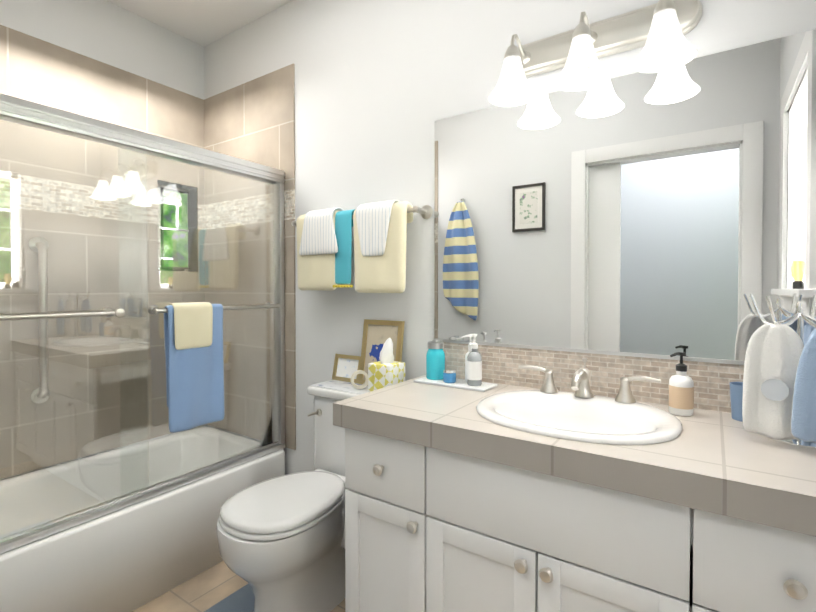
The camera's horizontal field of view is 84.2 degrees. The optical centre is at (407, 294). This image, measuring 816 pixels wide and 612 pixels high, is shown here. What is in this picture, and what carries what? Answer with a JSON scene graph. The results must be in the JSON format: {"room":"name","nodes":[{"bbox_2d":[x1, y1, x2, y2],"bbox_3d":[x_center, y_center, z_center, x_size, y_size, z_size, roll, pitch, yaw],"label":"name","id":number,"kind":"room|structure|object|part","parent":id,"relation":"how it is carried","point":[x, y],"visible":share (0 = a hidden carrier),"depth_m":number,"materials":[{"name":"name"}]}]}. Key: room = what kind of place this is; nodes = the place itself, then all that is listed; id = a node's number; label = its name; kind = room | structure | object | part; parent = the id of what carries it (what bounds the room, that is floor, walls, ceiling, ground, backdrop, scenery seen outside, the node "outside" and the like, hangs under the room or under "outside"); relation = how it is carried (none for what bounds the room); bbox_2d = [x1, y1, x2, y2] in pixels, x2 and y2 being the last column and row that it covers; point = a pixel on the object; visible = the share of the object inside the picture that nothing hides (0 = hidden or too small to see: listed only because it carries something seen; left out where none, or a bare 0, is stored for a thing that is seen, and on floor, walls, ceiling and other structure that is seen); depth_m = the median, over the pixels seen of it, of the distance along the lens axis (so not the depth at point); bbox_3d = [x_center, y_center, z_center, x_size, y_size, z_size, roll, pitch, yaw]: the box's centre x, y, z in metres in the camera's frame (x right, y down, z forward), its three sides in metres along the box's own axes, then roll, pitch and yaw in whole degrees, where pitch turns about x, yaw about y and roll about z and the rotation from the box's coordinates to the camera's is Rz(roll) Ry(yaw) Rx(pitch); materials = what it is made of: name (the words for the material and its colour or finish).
{"room":"bathroom","nodes":[
{"label":"bathroom","id":0,"kind":"room"},
{"bbox_2d":[0,0,205,480],"bbox_3d":[-1.811,-0.157,2.235,0.150,2.800,1.640,1,1,34],"label":"wall","id":1,"kind":"structure","parent":0,"point":[108,32],"depth_m":2.44,"materials":[{"name":"white paint"}]},
{"bbox_2d":[0,25,203,204],"bbox_3d":[-1.711,-0.886,2.230,0.010,0.660,1.500,1,1,34],"label":"wall tile","id":2,"kind":"structure","parent":1,"relation":"attached to","point":[36,70],"depth_m":2.32,"materials":[{"name":"beige tile"}]},
{"bbox_2d":[0,171,204,229],"bbox_3d":[-1.711,-0.476,2.236,0.010,0.160,1.500,1,1,34],"label":"tile band","id":3,"kind":"object","parent":1,"relation":"attached to","point":[58,205],"depth_m":2.27,"materials":[{"name":"tile"}]},
{"bbox_2d":[0,207,204,478],"bbox_3d":[-1.711,0.219,2.245,0.010,1.232,1.500,1,1,34],"label":"wall tile","id":4,"kind":"structure","parent":1,"relation":"attached to","point":[70,374],"depth_m":2.30,"materials":[{"name":"beige tile"}]},
{"bbox_2d":[29,237,49,402],"bbox_3d":[-1.736,0.125,2.140,0.065,0.796,0.076,1,1,34],"label":"grab rail","id":5,"kind":"object","parent":4,"relation":"attached to","point":[41,325],"depth_m":2.12,"materials":[{"name":"silver metal"}]},
{"bbox_2d":[158,184,187,270],"bbox_3d":[-1.477,-0.401,2.782,0.012,0.541,0.261,1,1,34],"label":"window frame","id":6,"kind":"structure","parent":1,"relation":"attached to","point":[159,223],"depth_m":2.73,"materials":[{"name":"wood"}]},
{"bbox_2d":[160,188,188,268],"bbox_3d":[-1.447,-0.402,2.805,0.010,0.489,0.172,1,1,34],"label":"window","id":7,"kind":"structure","parent":6,"relation":"in","point":[184,230],"depth_m":2.80,"materials":[{"name":"green glass"}]},
{"bbox_2d":[159,181,197,271],"bbox_3d":[-1.427,-0.401,2.748,0.108,0.541,0.261,1,1,34],"label":"lining","id":8,"kind":"object","parent":1,"relation":"attached to","point":[191,227],"depth_m":2.84,"materials":[{"name":"tile"}]},
{"bbox_2d":[158,267,183,270],"bbox_3d":[-1.436,-0.150,2.736,0.070,0.021,0.130,1,1,34],"label":"dish soap","id":9,"kind":"object","parent":8,"relation":"attached to","point":[165,268],"depth_m":2.69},
{"bbox_2d":[107,0,292,45],"bbox_3d":[-0.636,-1.567,0.794,3.750,0.060,2.920,1,1,34],"label":"ceiling","id":10,"kind":"structure","parent":0,"point":[203,22],"depth_m":2.51,"materials":[{"name":"white paint"}]},
{"bbox_2d":[132,561,344,611],"bbox_3d":[-0.636,1.292,0.832,3.750,0.060,2.920,1,1,34],"label":"floor","id":11,"kind":"structure","parent":0,"point":[209,588],"depth_m":1.88,"materials":[{"name":"tile"}]},
{"bbox_2d":[0,427,284,611],"bbox_3d":[-1.382,1.044,2.034,0.779,0.405,1.494,1,1,34],"label":"bathtub","id":12,"kind":"object","parent":11,"relation":"on","point":[131,558],"visible":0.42,"depth_m":1.89,"materials":[{"name":"white ceramic"}]},
{"bbox_2d":[0,93,284,553],"bbox_3d":[-1.107,0.093,1.835,0.072,1.498,1.496,1,1,34],"label":"shower door","id":13,"kind":"structure","parent":12,"relation":"on","point":[268,436],"depth_m":1.83,"materials":[{"name":"clear glass"}]},
{"bbox_2d":[0,307,124,320],"bbox_3d":[-1.285,0.074,1.477,0.074,0.038,0.638,1,1,34],"label":"bar","id":14,"kind":"object","parent":13,"relation":"attached to","point":[118,312],"depth_m":1.56,"materials":[{"name":"silver metal"}]},
{"bbox_2d":[148,302,279,314],"bbox_3d":[-0.881,0.065,2.125,0.074,0.038,0.643,1,1,34],"label":"bar","id":15,"kind":"object","parent":13,"relation":"attached to","point":[152,310],"depth_m":2.17,"materials":[{"name":"silver metal"}]},
{"bbox_2d":[169,302,212,349],"bbox_3d":[-0.952,0.136,1.978,0.066,0.198,0.178,1,1,34],"label":"cloth","id":16,"kind":"object","parent":15,"relation":"hanging from","point":[193,324],"visible":0.9,"depth_m":1.96,"materials":[{"name":"beige fabric"}]},
{"bbox_2d":[164,304,224,432],"bbox_3d":[-0.941,0.315,1.997,0.063,0.540,0.257,1,1,34],"label":"towel","id":17,"kind":"object","parent":15,"relation":"hanging from","point":[195,386],"visible":0.85,"depth_m":1.97,"materials":[{"name":"blue fabric"}]},
{"bbox_2d":[204,583,253,611],"bbox_3d":[-0.587,1.249,1.378,0.780,0.012,0.820,1,1,34],"label":"rug","id":18,"kind":"object","parent":11,"relation":"on","point":[241,599],"visible":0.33,"depth_m":1.80,"materials":[{"name":"blue fabric"}]},
{"bbox_2d":[216,386,360,611],"bbox_3d":[-0.375,0.837,1.808,0.451,0.825,0.740,1,1,34],"label":"toilet","id":19,"kind":"object","parent":11,"relation":"on","point":[281,543],"visible":0.65,"depth_m":1.65,"materials":[{"name":"white ceramic"}]},
{"bbox_3d":[-0.420,0.534,2.031,0.068,0.038,0.026,1,1,34],"label":"handle","id":20,"kind":"part","parent":19,"relation":"part of","materials":[{"name":"silver metal"}]},
{"bbox_2d":[311,380,367,393],"bbox_3d":[-0.217,0.419,2.021,0.430,0.004,0.178,1,1,34],"label":"cloth","id":21,"kind":"object","parent":19,"relation":"on","point":[344,386],"visible":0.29,"depth_m":2.04,"materials":[{"name":"fabric"}]},
{"bbox_2d":[332,354,360,383],"bbox_3d":[-0.289,0.355,2.160,0.170,0.125,0.040,1,1,34],"label":"picture frame","id":22,"kind":"object","parent":21,"relation":"on","point":[345,367],"visible":0.81,"depth_m":2.16,"materials":[{"name":"brown wood"}]},
{"bbox_2d":[350,370,367,388],"bbox_3d":[-0.212,0.376,1.988,0.080,0.080,0.022,0,1,-15],"label":"tape roll","id":23,"kind":"object","parent":21,"relation":"on","point":[362,386],"visible":0.92,"depth_m":1.98,"materials":[{"name":"beige"}]},
{"bbox_2d":[359,319,404,383],"bbox_3d":[-0.122,0.269,2.049,0.220,0.299,0.058,1,1,34],"label":"picture frame","id":24,"kind":"object","parent":21,"relation":"on","point":[377,334],"visible":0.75,"depth_m":2.06,"materials":[{"name":"brown wood"}]},
{"bbox_2d":[368,338,404,391],"bbox_3d":[-0.090,0.301,1.922,0.115,0.233,0.115,1,1,34],"label":"tissue box","id":25,"kind":"object","parent":21,"relation":"on","point":[386,370],"visible":0.81,"depth_m":1.89,"materials":[{"name":"white"}]},
{"bbox_2d":[333,375,815,611],"bbox_3d":[0.458,0.806,1.343,1.310,0.900,0.588,1,1,34],"label":"bathroom vanity","id":26,"kind":"object","parent":11,"relation":"on","point":[548,496],"depth_m":1.10,"materials":[{"name":"white wood"}]},
{"bbox_2d":[333,375,815,536],"bbox_3d":[0.460,0.392,1.341,1.309,0.072,0.581,1,1,34],"label":"countertop","id":27,"kind":"structure","parent":26,"relation":"on","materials":[{"name":"tile"}]},
{"bbox_2d":[413,377,497,391],"bbox_3d":[0.181,0.345,1.752,0.304,0.008,0.124,1,1,34],"label":"tray","id":28,"kind":"object","parent":27,"relation":"on","point":[463,384],"visible":0.73,"depth_m":1.71,"materials":[{"name":"white ceramic"}]},
{"bbox_2d":[426,339,444,379],"bbox_3d":[0.111,0.261,1.816,0.076,0.156,0.076,1,1,34],"label":"mason jar","id":29,"kind":"object","parent":28,"relation":"on","point":[435,360],"visible":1,"depth_m":1.79,"materials":[{"name":"teal glass"}]},
{"bbox_3d":[0.111,0.200,1.816,0.066,0.033,0.066,1,1,34],"label":"lid","id":30,"kind":"part","parent":29,"relation":"part of","materials":[{"name":"silver metal"}]},
{"bbox_2d":[443,368,455,382],"bbox_3d":[0.161,0.315,1.747,0.051,0.050,0.052,1,1,34],"label":"jar","id":31,"kind":"object","parent":28,"relation":"on","point":[449,375],"visible":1,"depth_m":1.73,"materials":[{"name":"blue glass"}]},
{"bbox_3d":[0.161,0.296,1.747,0.051,0.011,0.052,1,1,34],"label":"lid","id":32,"kind":"part","parent":31,"relation":"part of","materials":[{"name":"silver metal"}]},
{"bbox_2d":[462,335,472,381],"bbox_3d":[0.239,0.249,1.757,0.049,0.182,0.046,1,1,34],"label":"lotion bottle","id":33,"kind":"object","parent":28,"relation":"on","point":[469,349],"visible":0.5,"depth_m":1.75,"materials":[{"name":"white plastic"}]},
{"bbox_2d":[465,334,481,385],"bbox_3d":[0.250,0.245,1.695,0.056,0.192,0.056,1,1,34],"label":"clear soap bottle","id":34,"kind":"object","parent":28,"relation":"on","point":[474,367],"visible":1,"depth_m":1.68,"materials":[{"name":"white plastic"}]},
{"bbox_2d":[445,385,688,453],"bbox_3d":[0.485,0.419,1.337,0.560,0.158,0.485,1,1,34],"label":"sink","id":35,"kind":"object","parent":27,"relation":"in","point":[650,426],"depth_m":1.39,"materials":[{"name":"white ceramic"}]},
{"bbox_2d":[519,358,660,401],"bbox_3d":[0.560,0.275,1.456,0.442,0.125,0.160,1,1,34],"label":"faucet","id":36,"kind":"object","parent":27,"relation":"on","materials":[{"name":"silver metal"}]},
{"bbox_2d":[669,352,693,415],"bbox_3d":[0.810,0.263,1.338,0.064,0.182,0.064,1,1,34],"label":"soap bottle","id":37,"kind":"object","parent":27,"relation":"on","point":[681,392],"visible":1,"depth_m":1.32,"materials":[{"name":"white plastic"}]},
{"bbox_2d":[729,382,742,421],"bbox_3d":[0.954,0.305,1.278,0.072,0.100,0.072,1,1,34],"label":"cup","id":38,"kind":"object","parent":27,"relation":"on","point":[736,392],"visible":0.38,"depth_m":1.27,"materials":[{"name":"blue"}]},
{"bbox_2d":[742,295,815,448],"bbox_3d":[0.962,0.181,1.083,0.259,0.354,0.221,1,1,34],"label":"towel stand","id":39,"kind":"object","parent":27,"relation":"on","point":[779,393],"visible":1,"depth_m":1.07,"materials":[{"name":"white fabric"}]},
{"bbox_2d":[204,0,815,474],"bbox_3d":[0.148,-0.153,1.973,3.750,2.800,0.120,1,1,34],"label":"wall","id":40,"kind":"structure","parent":0,"point":[382,86],"depth_m":2.06,"materials":[{"name":"white paint"}]},
{"bbox_2d":[204,189,294,229],"bbox_3d":[-0.948,-0.482,2.631,0.832,0.160,0.010,1,1,34],"label":"tile band","id":41,"kind":"object","parent":40,"relation":"attached to","point":[289,204],"visible":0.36,"depth_m":2.62,"materials":[{"name":"tile"}]},
{"bbox_2d":[204,64,294,204],"bbox_3d":[-0.948,-0.892,2.626,0.832,0.660,0.010,1,1,34],"label":"wall tile","id":42,"kind":"structure","parent":40,"relation":"attached to","point":[253,121],"depth_m":2.57,"materials":[{"name":"beige tile"}]},
{"bbox_2d":[205,219,295,449],"bbox_3d":[-0.948,0.214,2.640,0.832,1.232,0.010,1,1,34],"label":"wall tile","id":43,"kind":"structure","parent":40,"relation":"attached to","point":[290,332],"depth_m":2.60,"materials":[{"name":"beige tile"}]},
{"bbox_2d":[291,200,432,292],"bbox_3d":[-0.261,-0.207,2.094,0.795,0.401,0.134,1,1,34],"label":"towel rail","id":44,"kind":"object","parent":40,"relation":"attached to","point":[324,243],"visible":1,"depth_m":2.01,"materials":[{"name":"beige fabric"}]},
{"bbox_2d":[443,342,743,412],"bbox_3d":[0.634,0.278,1.572,1.281,0.148,0.008,1,1,34],"label":"backsplash","id":45,"kind":"structure","parent":40,"relation":"attached to","point":[711,381],"depth_m":1.54,"materials":[{"name":"tile"}]},
{"bbox_2d":[488,0,702,106],"bbox_3d":[0.571,-0.805,1.464,0.640,0.250,0.232,1,1,34],"label":"sconce","id":46,"kind":"object","parent":40,"relation":"attached to","point":[659,30],"visible":1,"depth_m":1.47,"materials":[{"name":"white glass"}]},
{"bbox_3d":[0.362,-0.753,1.567,0.166,0.142,0.166,1,1,34],"label":"lamp shade","id":47,"kind":"part","parent":46,"relation":"part of","materials":[{"name":"white glass"}]},
{"bbox_3d":[0.552,-0.751,1.438,0.166,0.142,0.166,1,1,34],"label":"lamp shade","id":48,"kind":"part","parent":46,"relation":"part of","materials":[{"name":"white glass"}]},
{"bbox_3d":[0.743,-0.749,1.309,0.166,0.142,0.166,1,1,34],"label":"lamp shade","id":49,"kind":"part","parent":46,"relation":"part of","materials":[{"name":"white glass"}]},
{"bbox_2d":[434,29,815,364],"bbox_3d":[0.638,-0.261,1.561,1.271,0.933,0.010,1,1,34],"label":"mirror","id":50,"kind":"object","parent":40,"relation":"attached to","point":[664,215],"visible":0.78,"depth_m":1.48,"materials":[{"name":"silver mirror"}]}
]}

